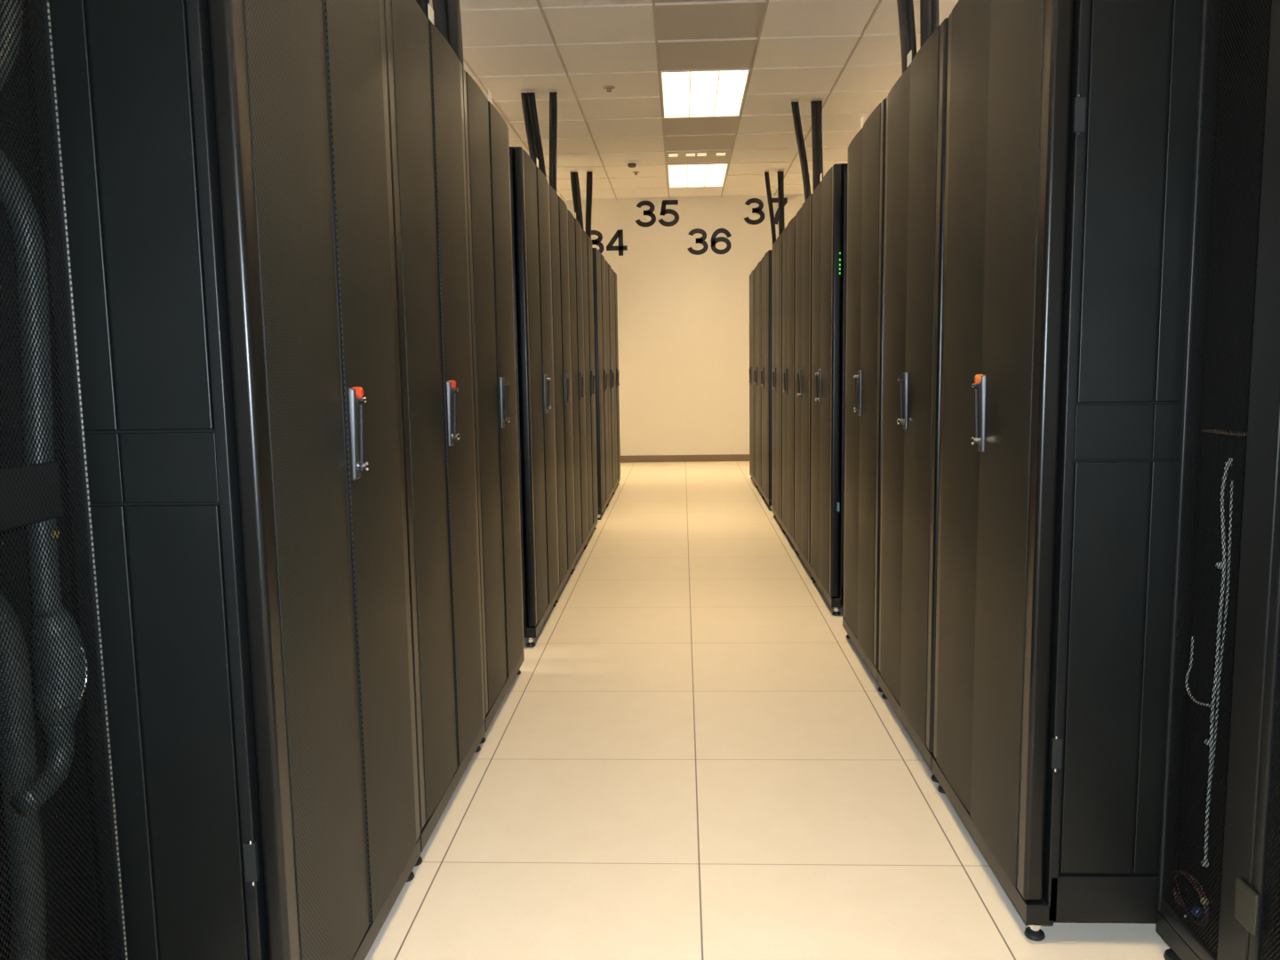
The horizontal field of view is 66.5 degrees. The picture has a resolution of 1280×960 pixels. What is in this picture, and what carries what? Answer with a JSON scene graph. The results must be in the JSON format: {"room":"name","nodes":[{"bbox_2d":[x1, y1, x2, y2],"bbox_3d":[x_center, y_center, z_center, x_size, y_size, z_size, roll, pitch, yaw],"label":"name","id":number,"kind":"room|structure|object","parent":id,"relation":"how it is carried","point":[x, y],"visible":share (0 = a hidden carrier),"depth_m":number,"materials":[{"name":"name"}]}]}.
{"room":"server room","nodes":[
{"label":"server room","id":0,"kind":"room"},
{"bbox_2d":[562,194,804,455],"bbox_3d":[0.665,-1.965,11.579,6.930,3.500,0.120,-1,7,3],"label":"wall","id":1,"kind":"structure","parent":0,"point":[684,316],"depth_m":11.53,"materials":[{"name":"white paint"}]},
{"bbox_2d":[591,229,627,255],"bbox_3d":[-0.408,-2.782,11.466,0.517,0.303,0.002,-1,7,3],"label":"number","id":2,"kind":"object","parent":1,"relation":"attached to","point":[620,248],"depth_m":11.46,"materials":[{"name":"black paint"}]},
{"bbox_2d":[635,200,679,227],"bbox_3d":[0.200,-3.109,11.401,0.515,0.303,0.002,-1,7,3],"label":"number","id":3,"kind":"object","parent":1,"relation":"attached to","point":[663,211],"depth_m":11.40,"materials":[{"name":"black paint"}]},
{"bbox_2d":[620,454,749,462],"bbox_3d":[0.689,-0.261,11.714,6.730,0.082,0.010,-1,7,3],"label":"baseboard","id":4,"kind":"structure","parent":1,"relation":"attached to","point":[716,457],"depth_m":11.71,"materials":[{"name":"brown plastic"}]},
{"bbox_2d":[687,228,731,255],"bbox_3d":[0.811,-2.786,11.413,0.518,0.303,0.002,-1,7,3],"label":"number","id":5,"kind":"object","parent":1,"relation":"attached to","point":[701,240],"depth_m":11.41,"materials":[{"name":"black paint"}]},
{"bbox_2d":[744,197,787,224],"bbox_3d":[1.460,-3.120,11.346,0.507,0.307,0.002,-1,7,3],"label":"number","id":6,"kind":"object","parent":1,"relation":"attached to","point":[758,210],"depth_m":11.35,"materials":[{"name":"black paint"}]},
{"bbox_2d":[429,0,958,199],"bbox_3d":[0.328,-2.434,4.065,6.703,0.019,14.702,-1,7,3],"label":"ceiling","id":7,"kind":"structure","parent":0,"point":[825,17],"depth_m":6.67,"materials":[{"name":"tile"}]},
{"bbox_2d":[416,0,430,20],"bbox_3d":[-0.816,-0.811,3.742,0.109,3.078,0.100,-1,7,3],"label":"cable conduit","id":8,"kind":"object","parent":7,"relation":"hanging from","point":[423,4],"visible":0.02,"depth_m":3.62,"materials":[{"name":"black metal"}]},
{"bbox_2d":[432,0,463,68],"bbox_3d":[-0.719,-0.812,3.738,0.143,3.078,0.100,-1,7,3],"label":"cable conduit","id":9,"kind":"object","parent":7,"relation":"hanging from","point":[447,19],"visible":0.12,"depth_m":3.62,"materials":[{"name":"black metal"}]},
{"bbox_2d":[520,90,546,177],"bbox_3d":[-0.726,-1.204,7.068,0.180,3.078,0.100,-1,7,3],"label":"cable conduit","id":10,"kind":"object","parent":7,"relation":"hanging from","point":[528,97],"visible":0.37,"depth_m":6.91,"materials":[{"name":"black metal"}]},
{"bbox_2d":[548,89,558,191],"bbox_3d":[-0.597,-1.206,7.063,0.078,3.078,0.100,-1,7,3],"label":"cable conduit","id":11,"kind":"object","parent":7,"relation":"hanging from","point":[553,93],"visible":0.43,"depth_m":6.91,"materials":[{"name":"black metal"}]},
{"bbox_2d":[569,170,583,230],"bbox_3d":[-0.603,-1.540,9.896,0.131,3.078,0.100,-1,7,3],"label":"cable conduit","id":12,"kind":"object","parent":7,"relation":"hanging from","point":[574,176],"visible":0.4,"depth_m":9.73,"materials":[{"name":"black metal"}]},
{"bbox_2d":[585,169,592,238],"bbox_3d":[-0.492,-1.541,9.891,0.094,3.078,0.100,-1,7,3],"label":"cable conduit","id":13,"kind":"object","parent":7,"relation":"hanging from","point":[589,172],"visible":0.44,"depth_m":9.74,"materials":[{"name":"black metal"}]},
{"bbox_2d":[603,85,614,92],"bbox_3d":[-0.216,-2.726,6.816,0.080,0.028,0.080,-1,7,3],"label":"sprinkler head","id":14,"kind":"object","parent":7,"relation":"attached to","point":[608,88],"visible":1,"depth_m":6.80},
{"bbox_2d":[623,160,640,167],"bbox_3d":[-0.076,-3.011,9.326,0.170,0.052,0.170,-1,7,3],"label":"smoke detector","id":15,"kind":"object","parent":7,"relation":"attached to","point":[631,164],"visible":1,"depth_m":9.29,"materials":[{"name":"white plastic"}]},
{"bbox_2d":[463,0,882,200],"bbox_3d":[0.328,-2.428,4.063,6.725,0.015,14.714,-1,7,3],"label":"trim","id":16,"kind":"structure","parent":7,"relation":"attached to","point":[538,1],"depth_m":6.70,"materials":[{"name":"beige"}]},
{"bbox_2d":[460,0,919,199],"bbox_3d":[0.326,-2.422,4.031,6.695,0.018,14.655,-1,7,3],"label":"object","id":17,"kind":"structure","parent":7,"relation":"attached to","point":[735,1],"depth_m":6.50,"materials":[{"name":"white"}]},
{"bbox_2d":[667,164,727,187],"bbox_3d":[0.585,-3.240,10.071,0.595,0.212,1.210,-1,7,3],"label":"ceiling light","id":18,"kind":"object","parent":7,"relation":"attached to","point":[698,175],"visible":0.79,"depth_m":10.08,"materials":[{"name":"white plastic"}]},
{"bbox_2d":[665,150,731,164],"bbox_3d":[0.547,-3.031,9.176,0.602,0.036,0.602,-1,7,3],"label":"ceiling vent","id":19,"kind":"object","parent":7,"relation":"in","point":[689,156],"visible":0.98,"depth_m":9.19,"materials":[{"name":"beige metal"}]},
{"bbox_2d":[660,70,750,117],"bbox_3d":[0.455,-2.881,7.045,0.595,0.212,1.210,-1,7,3],"label":"ceiling light","id":20,"kind":"object","parent":7,"relation":"attached to","point":[705,93],"visible":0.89,"depth_m":7.05,"materials":[{"name":"white plastic"}]},
{"bbox_2d":[655,0,765,151],"bbox_3d":[0.274,-2.287,2.820,0.603,0.017,12.193,-1,7,3],"label":"panels","id":21,"kind":"object","parent":7,"relation":"attached to","point":[741,20],"visible":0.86,"depth_m":5.98,"materials":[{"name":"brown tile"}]},
{"bbox_2d":[764,170,775,244],"bbox_3d":[1.346,-1.587,10.038,0.132,3.078,0.100,-1,7,3],"label":"pole","id":22,"kind":"object","parent":7,"relation":"hanging from","point":[766,172],"visible":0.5,"depth_m":9.89,"materials":[{"name":"black metal"}]},
{"bbox_2d":[776,169,784,235],"bbox_3d":[1.449,-1.588,10.034,0.077,3.078,0.100,-1,7,3],"label":"pole","id":23,"kind":"object","parent":7,"relation":"hanging from","point":[780,172],"visible":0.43,"depth_m":9.88,"materials":[{"name":"black metal"}]},
{"bbox_2d":[790,99,810,200],"bbox_3d":[1.226,-1.275,7.409,0.168,3.078,0.100,-1,7,3],"label":"pole","id":24,"kind":"object","parent":7,"relation":"hanging from","point":[796,112],"visible":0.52,"depth_m":7.26,"materials":[{"name":"black metal"}]},
{"bbox_2d":[810,98,823,191],"bbox_3d":[1.338,-1.276,7.404,0.098,3.078,0.100,-1,7,3],"label":"cable conduit","id":25,"kind":"object","parent":7,"relation":"hanging from","point":[816,104],"visible":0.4,"depth_m":7.25,"materials":[{"name":"black metal"}]},
{"bbox_2d":[896,0,916,73],"bbox_3d":[1.098,-0.888,4.145,0.146,3.078,0.100,-1,7,3],"label":"cable conduit","id":26,"kind":"object","parent":7,"relation":"hanging from","point":[906,12],"visible":0.12,"depth_m":4.02,"materials":[{"name":"black metal"}]},
{"bbox_2d":[920,0,939,47],"bbox_3d":[1.204,-0.889,4.140,0.100,3.078,0.100,-1,7,3],"label":"cable conduit","id":27,"kind":"object","parent":7,"relation":"hanging from","point":[929,9],"visible":0.09,"depth_m":4.01,"materials":[{"name":"black metal"}]},
{"bbox_2d":[364,461,1171,959],"bbox_3d":[0.376,0.685,4.430,6.930,0.080,14.914,-1,7,3],"label":"floor","id":28,"kind":"structure","parent":0,"point":[690,756],"depth_m":2.65,"materials":[{"name":"beige tile"}]},
{"bbox_2d":[0,0,127,959],"bbox_3d":[-1.264,0.048,1.064,0.902,2.025,0.750,-1,7,3],"label":"tall cabinet","id":29,"kind":"object","parent":28,"relation":"on","point":[31,493],"visible":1,"depth_m":1.36,"materials":[{"name":"black metal"}]},
{"bbox_2d":[0,0,23,90],"bbox_3d":[-0.858,-0.581,1.270,0.036,0.272,0.172,-1,7,3],"label":"hose","id":30,"kind":"object","parent":29,"relation":"in","point":[4,2],"visible":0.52,"depth_m":1.30,"materials":[{"name":"black plastic"}]},
{"bbox_2d":[0,588,46,959],"bbox_3d":[-0.874,0.434,1.344,0.044,0.679,0.118,-1,7,3],"label":"cable bundle","id":31,"kind":"object","parent":29,"relation":"in","point":[1,596],"visible":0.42,"depth_m":1.36,"materials":[{"name":"black plastic"}]},
{"bbox_2d":[0,150,87,815],"bbox_3d":[-0.848,-0.009,1.331,0.070,0.936,0.178,-1,7,3],"label":"cable bundle","id":32,"kind":"object","parent":29,"relation":"in","point":[4,155],"visible":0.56,"depth_m":1.37,"materials":[{"name":"black plastic"}]},
{"bbox_2d":[22,0,420,959],"bbox_3d":[-1.058,-0.046,1.810,1.102,2.029,0.749,-1,7,3],"label":"tall cabinet","id":33,"kind":"object","parent":28,"relation":"on","point":[227,165],"visible":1,"depth_m":1.48,"materials":[{"name":"black metal"}]},
{"bbox_2d":[383,0,485,866],"bbox_3d":[-1.026,-0.145,2.555,1.102,2.051,0.744,-1,7,3],"label":"tall cabinet","id":34,"kind":"object","parent":28,"relation":"on","point":[424,73],"visible":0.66,"depth_m":2.43,"materials":[{"name":"black metal"}]},
{"bbox_2d":[462,67,524,743],"bbox_3d":[-0.994,-0.233,3.299,1.102,2.051,0.744,-1,7,3],"label":"tall cabinet","id":35,"kind":"object","parent":28,"relation":"on","point":[486,132],"visible":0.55,"depth_m":3.19,"materials":[{"name":"black metal"}]},
{"bbox_2d":[509,146,558,647],"bbox_3d":[-0.949,-0.357,4.341,1.102,2.051,0.744,-1,7,3],"label":"tall cabinet","id":36,"kind":"object","parent":28,"relation":"on","point":[529,186],"visible":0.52,"depth_m":4.08,"materials":[{"name":"black metal"}]},
{"bbox_2d":[548,184,575,603],"bbox_3d":[-0.917,-0.445,5.085,1.102,2.051,0.744,-1,7,3],"label":"tall cabinet","id":37,"kind":"object","parent":28,"relation":"on","point":[558,232],"visible":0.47,"depth_m":5.00,"materials":[{"name":"black metal"}]},
{"bbox_2d":[567,208,587,571],"bbox_3d":[-0.885,-0.533,5.829,1.102,2.051,0.744,-1,7,3],"label":"tall cabinet","id":38,"kind":"object","parent":28,"relation":"on","point":[573,227],"visible":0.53,"depth_m":5.74,"materials":[{"name":"black metal"}]},
{"bbox_2d":[581,228,598,546],"bbox_3d":[-0.853,-0.611,6.575,1.102,2.029,0.744,-1,7,3],"label":"tall cabinet","id":39,"kind":"object","parent":28,"relation":"on","point":[587,253],"visible":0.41,"depth_m":6.49,"materials":[{"name":"black metal"}]},
{"bbox_2d":[592,247,608,519],"bbox_3d":[-0.805,-0.741,7.676,1.102,2.029,0.744,-1,7,3],"label":"tall cabinet","id":40,"kind":"object","parent":28,"relation":"on","point":[598,260],"visible":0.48,"depth_m":7.41,"materials":[{"name":"black metal"}]},
{"bbox_2d":[604,259,615,504],"bbox_3d":[-0.773,-0.830,8.420,1.102,2.029,0.744,-1,7,3],"label":"tall cabinet","id":41,"kind":"object","parent":28,"relation":"on","point":[608,268],"visible":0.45,"depth_m":8.34,"materials":[{"name":"black metal"}]},
{"bbox_2d":[611,269,620,493],"bbox_3d":[-0.742,-0.918,9.164,1.102,2.029,0.744,-1,7,3],"label":"tall cabinet","id":42,"kind":"object","parent":28,"relation":"on","point":[614,296],"visible":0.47,"depth_m":9.09,"materials":[{"name":"black metal"}]},
{"bbox_2d":[748,269,756,487],"bbox_3d":[1.600,-0.987,9.438,1.102,2.029,0.744,-1,7,3],"label":"tall cabinet","id":43,"kind":"object","parent":28,"relation":"on","point":[751,369],"visible":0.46,"depth_m":9.31,"materials":[{"name":"black metal"}]},
{"bbox_2d":[754,261,763,497],"bbox_3d":[1.568,-0.898,8.694,1.102,2.029,0.744,-1,7,3],"label":"tall cabinet","id":44,"kind":"object","parent":28,"relation":"on","point":[757,269],"visible":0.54,"depth_m":8.57,"materials":[{"name":"black metal"}]},
{"bbox_2d":[760,249,772,511],"bbox_3d":[1.536,-0.810,7.950,1.102,2.029,0.744,-1,7,3],"label":"tall cabinet","id":45,"kind":"object","parent":28,"relation":"on","point":[766,262],"visible":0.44,"depth_m":7.71,"materials":[{"name":"black metal"}]},
{"bbox_2d":[771,232,784,532],"bbox_3d":[1.494,-0.693,6.958,1.102,2.029,0.744,-1,7,3],"label":"tall cabinet","id":46,"kind":"object","parent":28,"relation":"on","point":[777,246],"visible":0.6,"depth_m":6.84,"materials":[{"name":"black metal"}]},
{"bbox_2d":[782,216,797,552],"bbox_3d":[1.462,-0.604,6.214,1.102,2.029,0.744,-1,7,3],"label":"tall cabinet","id":47,"kind":"object","parent":28,"relation":"on","point":[788,235],"visible":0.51,"depth_m":6.12,"materials":[{"name":"black metal"}]},
{"bbox_2d":[794,193,814,579],"bbox_3d":[1.430,-0.527,5.468,1.102,2.051,0.744,-1,7,3],"label":"tall cabinet","id":48,"kind":"object","parent":28,"relation":"on","point":[804,217],"visible":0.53,"depth_m":5.37,"materials":[{"name":"black metal"}]},
{"bbox_2d":[810,163,847,615],"bbox_3d":[1.398,-0.439,4.722,1.102,2.051,0.748,-1,7,3],"label":"tall cabinet","id":49,"kind":"object","parent":28,"relation":"on","point":[829,197],"visible":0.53,"depth_m":4.48,"materials":[{"name":"black metal"}]},
{"bbox_2d":[842,97,886,692],"bbox_3d":[1.352,-0.314,3.668,1.102,2.051,0.744,-1,7,3],"label":"tall cabinet","id":50,"kind":"object","parent":28,"relation":"on","point":[866,157],"visible":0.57,"depth_m":3.57,"materials":[{"name":"black metal"}]},
{"bbox_2d":[877,17,948,783],"bbox_3d":[1.320,-0.225,2.924,1.102,2.051,0.744,-1,7,3],"label":"tall cabinet","id":51,"kind":"object","parent":28,"relation":"on","point":[916,103],"visible":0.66,"depth_m":2.82,"materials":[{"name":"black metal"}]},
{"bbox_2d":[931,0,1223,941],"bbox_3d":[1.288,-0.137,2.177,1.102,2.051,0.749,-1,7,3],"label":"tall cabinet","id":52,"kind":"object","parent":28,"relation":"on","point":[1070,130],"visible":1,"depth_m":1.89,"materials":[{"name":"black metal"}]},
{"bbox_2d":[1156,0,1279,959],"bbox_3d":[1.424,-0.028,1.345,0.909,2.025,0.905,-1,7,3],"label":"tall cabinet","id":53,"kind":"object","parent":28,"relation":"on","point":[1240,883],"depth_m":1.69,"materials":[{"name":"black metal"}]},
{"bbox_2d":[1184,457,1232,867],"bbox_3d":[1.025,0.327,1.774,0.020,0.748,0.112,-1,7,3],"label":"hanging cord","id":54,"kind":"object","parent":53,"relation":"hanging from","point":[1229,458],"visible":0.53,"depth_m":1.73,"materials":[{"name":"grey plastic"}]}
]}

